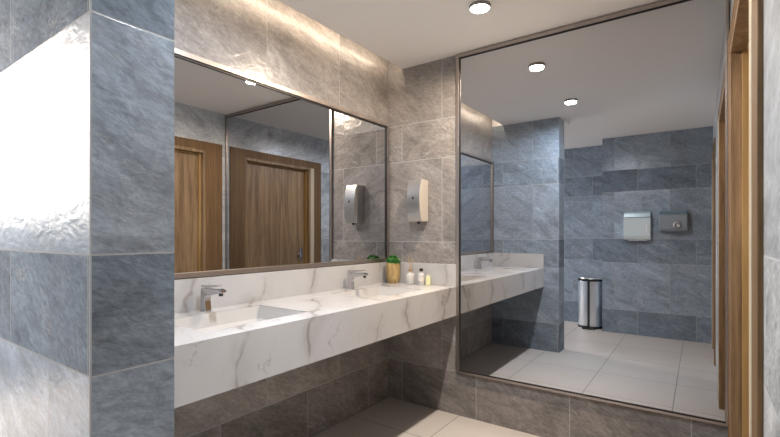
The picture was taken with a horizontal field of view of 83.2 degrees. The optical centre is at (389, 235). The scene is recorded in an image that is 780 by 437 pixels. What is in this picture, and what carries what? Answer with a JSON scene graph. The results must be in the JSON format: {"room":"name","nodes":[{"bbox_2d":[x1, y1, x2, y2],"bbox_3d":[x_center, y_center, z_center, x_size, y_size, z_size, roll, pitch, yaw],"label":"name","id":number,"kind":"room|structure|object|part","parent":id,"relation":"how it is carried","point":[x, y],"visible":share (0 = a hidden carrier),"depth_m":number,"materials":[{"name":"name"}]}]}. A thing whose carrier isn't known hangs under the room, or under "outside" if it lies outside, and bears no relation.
{"room":"public restroom","nodes":[
{"label":"public restroom","id":0,"kind":"room"},
{"bbox_2d":[0,0,173,436],"bbox_3d":[-2.040,-0.001,2.127,3.346,2.500,0.210,0,0,35],"label":"wall partition","id":1,"kind":"structure","parent":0,"point":[44,44],"depth_m":1.19,"materials":[{"name":"blue stone"}]},
{"bbox_2d":[89,0,91,436],"bbox_3d":[-0.735,-0.001,1.077,0.006,2.500,0.004,0,0,35],"label":"trim","id":2,"kind":"structure","parent":1,"relation":"attached to","point":[90,1],"depth_m":1.07,"materials":[{"name":"grey metal"}]},
{"bbox_2d":[174,0,387,436],"bbox_3d":[-0.669,-0.091,2.565,0.120,2.680,2.100,0,0,35],"label":"wall","id":3,"kind":"structure","parent":0,"point":[272,41],"depth_m":2.59,"materials":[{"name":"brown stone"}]},
{"bbox_2d":[174,262,386,313],"bbox_3d":[-0.615,0.280,2.521,0.017,0.154,2.074,0,0,35],"label":"backsplash","id":4,"kind":"structure","parent":3,"relation":"attached to","point":[259,286],"depth_m":2.43,"materials":[{"name":"white stone"}]},
{"bbox_2d":[174,48,388,278],"bbox_3d":[-0.613,-0.325,2.520,0.021,1.048,2.068,0,0,35],"label":"wall mirror","id":5,"kind":"object","parent":3,"relation":"attached to","point":[269,176],"visible":0.45,"depth_m":2.43,"materials":[{"name":"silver metal"}]},
{"bbox_2d":[174,262,455,407],"bbox_3d":[-0.377,0.379,2.363,0.589,0.352,2.091,0,0,35],"label":"countertop","id":6,"kind":"structure","parent":3,"relation":"attached to","point":[264,325],"depth_m":2.10,"materials":[{"name":"white stone"}]},
{"bbox_2d":[200,285,225,311],"bbox_3d":[-0.818,0.292,2.027,0.164,0.129,0.052,0,0,35],"label":"faucet","id":7,"kind":"object","parent":6,"relation":"on","point":[207,291],"visible":1,"depth_m":2.04,"materials":[{"name":"silver metal"}]},
{"bbox_3d":[-0.824,0.236,2.031,0.135,0.018,0.026,0,0,35],"label":"lever","id":8,"kind":"part","parent":7,"relation":"part of","materials":[{"name":"silver metal"}]},
{"bbox_3d":[-0.814,0.266,2.025,0.154,0.043,0.032,0,0,35],"label":"spout","id":9,"kind":"part","parent":7,"relation":"part of","materials":[{"name":"silver metal"}]},
{"bbox_2d":[174,306,303,331],"bbox_3d":[-0.675,0.402,1.932,0.355,0.082,0.525,0,0,35],"label":"basin","id":10,"kind":"object","parent":6,"relation":"in","point":[218,320],"depth_m":2.08,"materials":[{"name":"white stone"}]},
{"bbox_2d":[347,270,367,288],"bbox_3d":[-0.216,0.292,2.881,0.164,0.129,0.052,0,0,35],"label":"faucet","id":11,"kind":"object","parent":6,"relation":"on","point":[351,274],"visible":1,"depth_m":2.89,"materials":[{"name":"silver metal"}]},
{"bbox_3d":[-0.221,0.236,2.885,0.135,0.018,0.026,0,0,35],"label":"lever","id":12,"kind":"part","parent":11,"relation":"part of","materials":[{"name":"silver metal"}]},
{"bbox_3d":[-0.212,0.266,2.878,0.154,0.043,0.032,0,0,35],"label":"spout","id":13,"kind":"part","parent":11,"relation":"part of","materials":[{"name":"silver metal"}]},
{"bbox_2d":[335,286,418,298],"bbox_3d":[-0.075,0.402,2.782,0.355,0.082,0.525,0,0,35],"label":"basin","id":14,"kind":"object","parent":6,"relation":"in","point":[373,292],"depth_m":2.98,"materials":[{"name":"white stone"}]},
{"bbox_2d":[386,255,400,283],"bbox_3d":[0.024,0.251,3.266,0.120,0.212,0.113,0,0,35],"label":"potted plant","id":15,"kind":"object","parent":6,"relation":"on","point":[393,263],"visible":1,"depth_m":3.23,"materials":[{"name":"green plant"}]},
{"bbox_3d":[0.022,0.281,3.267,0.106,0.150,0.106,0,0,-29],"label":"pot","id":16,"kind":"part","parent":15,"relation":"part of","materials":[{"name":"brown wood"}]},
{"bbox_2d":[406,257,414,284],"bbox_3d":[0.148,0.258,3.192,0.062,0.198,0.062,0,0,35],"label":"reed diffuser","id":17,"kind":"object","parent":6,"relation":"on","point":[410,277],"visible":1,"depth_m":3.17,"materials":[{"name":"white glass"}]},
{"bbox_2d":[418,268,424,284],"bbox_3d":[0.224,0.297,3.147,0.047,0.118,0.047,0,0,35],"label":"pump bottle","id":18,"kind":"object","parent":6,"relation":"on","point":[421,278],"visible":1,"depth_m":3.13,"materials":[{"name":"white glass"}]},
{"bbox_2d":[426,275,430,285],"bbox_3d":[0.271,0.319,3.115,0.030,0.076,0.020,0,0,35],"label":"tube","id":19,"kind":"object","parent":6,"relation":"on","point":[428,277],"visible":1,"depth_m":3.11,"materials":[{"name":"beige plastic"}]},
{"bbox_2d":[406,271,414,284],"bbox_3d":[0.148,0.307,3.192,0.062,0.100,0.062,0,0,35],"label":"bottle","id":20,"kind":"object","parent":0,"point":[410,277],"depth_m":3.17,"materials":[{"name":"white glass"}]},
{"bbox_2d":[312,397,539,436],"bbox_3d":[-1.281,1.299,1.865,5.088,0.100,4.150,0,0,35],"label":"floor","id":21,"kind":"structure","parent":0,"point":[388,417],"depth_m":2.88,"materials":[{"name":"tile"}]},
{"bbox_2d":[279,0,662,68],"bbox_3d":[-1.281,-1.351,1.865,5.088,0.200,4.150,0,0,35],"label":"ceiling","id":22,"kind":"structure","parent":0,"point":[404,33],"depth_m":2.56,"materials":[{"name":"paint"}]},
{"bbox_2d":[469,0,490,13],"bbox_3d":[0.490,-1.239,2.395,0.116,0.024,0.116,0,0,35],"label":"recessed light","id":23,"kind":"object","parent":22,"relation":"in","point":[480,6],"visible":1,"depth_m":2.37,"materials":[{"name":"grey plastic"}]},
{"bbox_2d":[470,4,489,12],"bbox_3d":[0.490,-1.237,2.395,0.103,0.018,0.103,0,0,35],"label":"diffuser","id":24,"kind":"object","parent":23,"relation":"attached to","point":[474,8],"depth_m":2.38,"materials":[{"name":"white plastic"}]},
{"bbox_2d":[388,0,729,436],"bbox_3d":[0.873,-0.091,2.835,2.328,2.680,0.120,0,0,35],"label":"wall","id":25,"kind":"structure","parent":0,"point":[422,97],"depth_m":3.12,"materials":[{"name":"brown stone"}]},
{"bbox_2d":[406,179,427,223],"bbox_3d":[0.197,-0.238,3.161,0.107,0.316,0.126,0,0,35],"label":"soap dispenser","id":26,"kind":"object","parent":25,"relation":"attached to","point":[417,190],"visible":1,"depth_m":3.12,"materials":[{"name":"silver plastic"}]},
{"bbox_2d":[399,262,455,286],"bbox_3d":[0.221,0.280,3.210,0.588,0.154,0.017,0,0,35],"label":"backsplash","id":27,"kind":"structure","parent":25,"relation":"attached to","point":[441,274],"depth_m":3.13,"materials":[{"name":"white stone"}]},
{"bbox_2d":[456,0,728,426],"bbox_3d":[1.071,-0.148,2.609,1.493,2.194,0.019,0,0,35],"label":"wall mirror","id":28,"kind":"object","parent":25,"relation":"attached to","point":[592,155],"visible":0.94,"depth_m":2.52,"materials":[{"name":"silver metal"}]},
{"bbox_2d":[730,0,779,436],"bbox_3d":[0.728,-0.001,0.715,0.120,2.500,3.512,0,0,35],"label":"wall","id":29,"kind":"structure","parent":0,"point":[771,7],"depth_m":0.93,"materials":[{"name":"stone"}]},
{"bbox_2d":[728,0,763,436],"bbox_3d":[1.310,0.159,1.556,0.129,2.180,1.355,0,0,35],"label":"door","id":30,"kind":"structure","parent":29,"relation":"in","point":[746,34],"depth_m":1.93,"materials":[{"name":"brown wood"}]},
{"bbox_3d":[1.602,0.159,2.066,0.014,2.180,0.185,0,0,35],"label":"casing","id":31,"kind":"part","parent":30,"relation":"part of","materials":[{"name":"brown wood"}]},
{"bbox_3d":[1.265,-0.888,1.589,0.014,0.085,0.985,0,0,35],"label":"casing","id":32,"kind":"part","parent":30,"relation":"part of","materials":[{"name":"brown wood"}]},
{"bbox_3d":[0.927,0.159,1.111,0.014,2.180,0.185,0,0,35],"label":"casing","id":33,"kind":"part","parent":30,"relation":"part of","materials":[{"name":"brown wood"}]}
]}

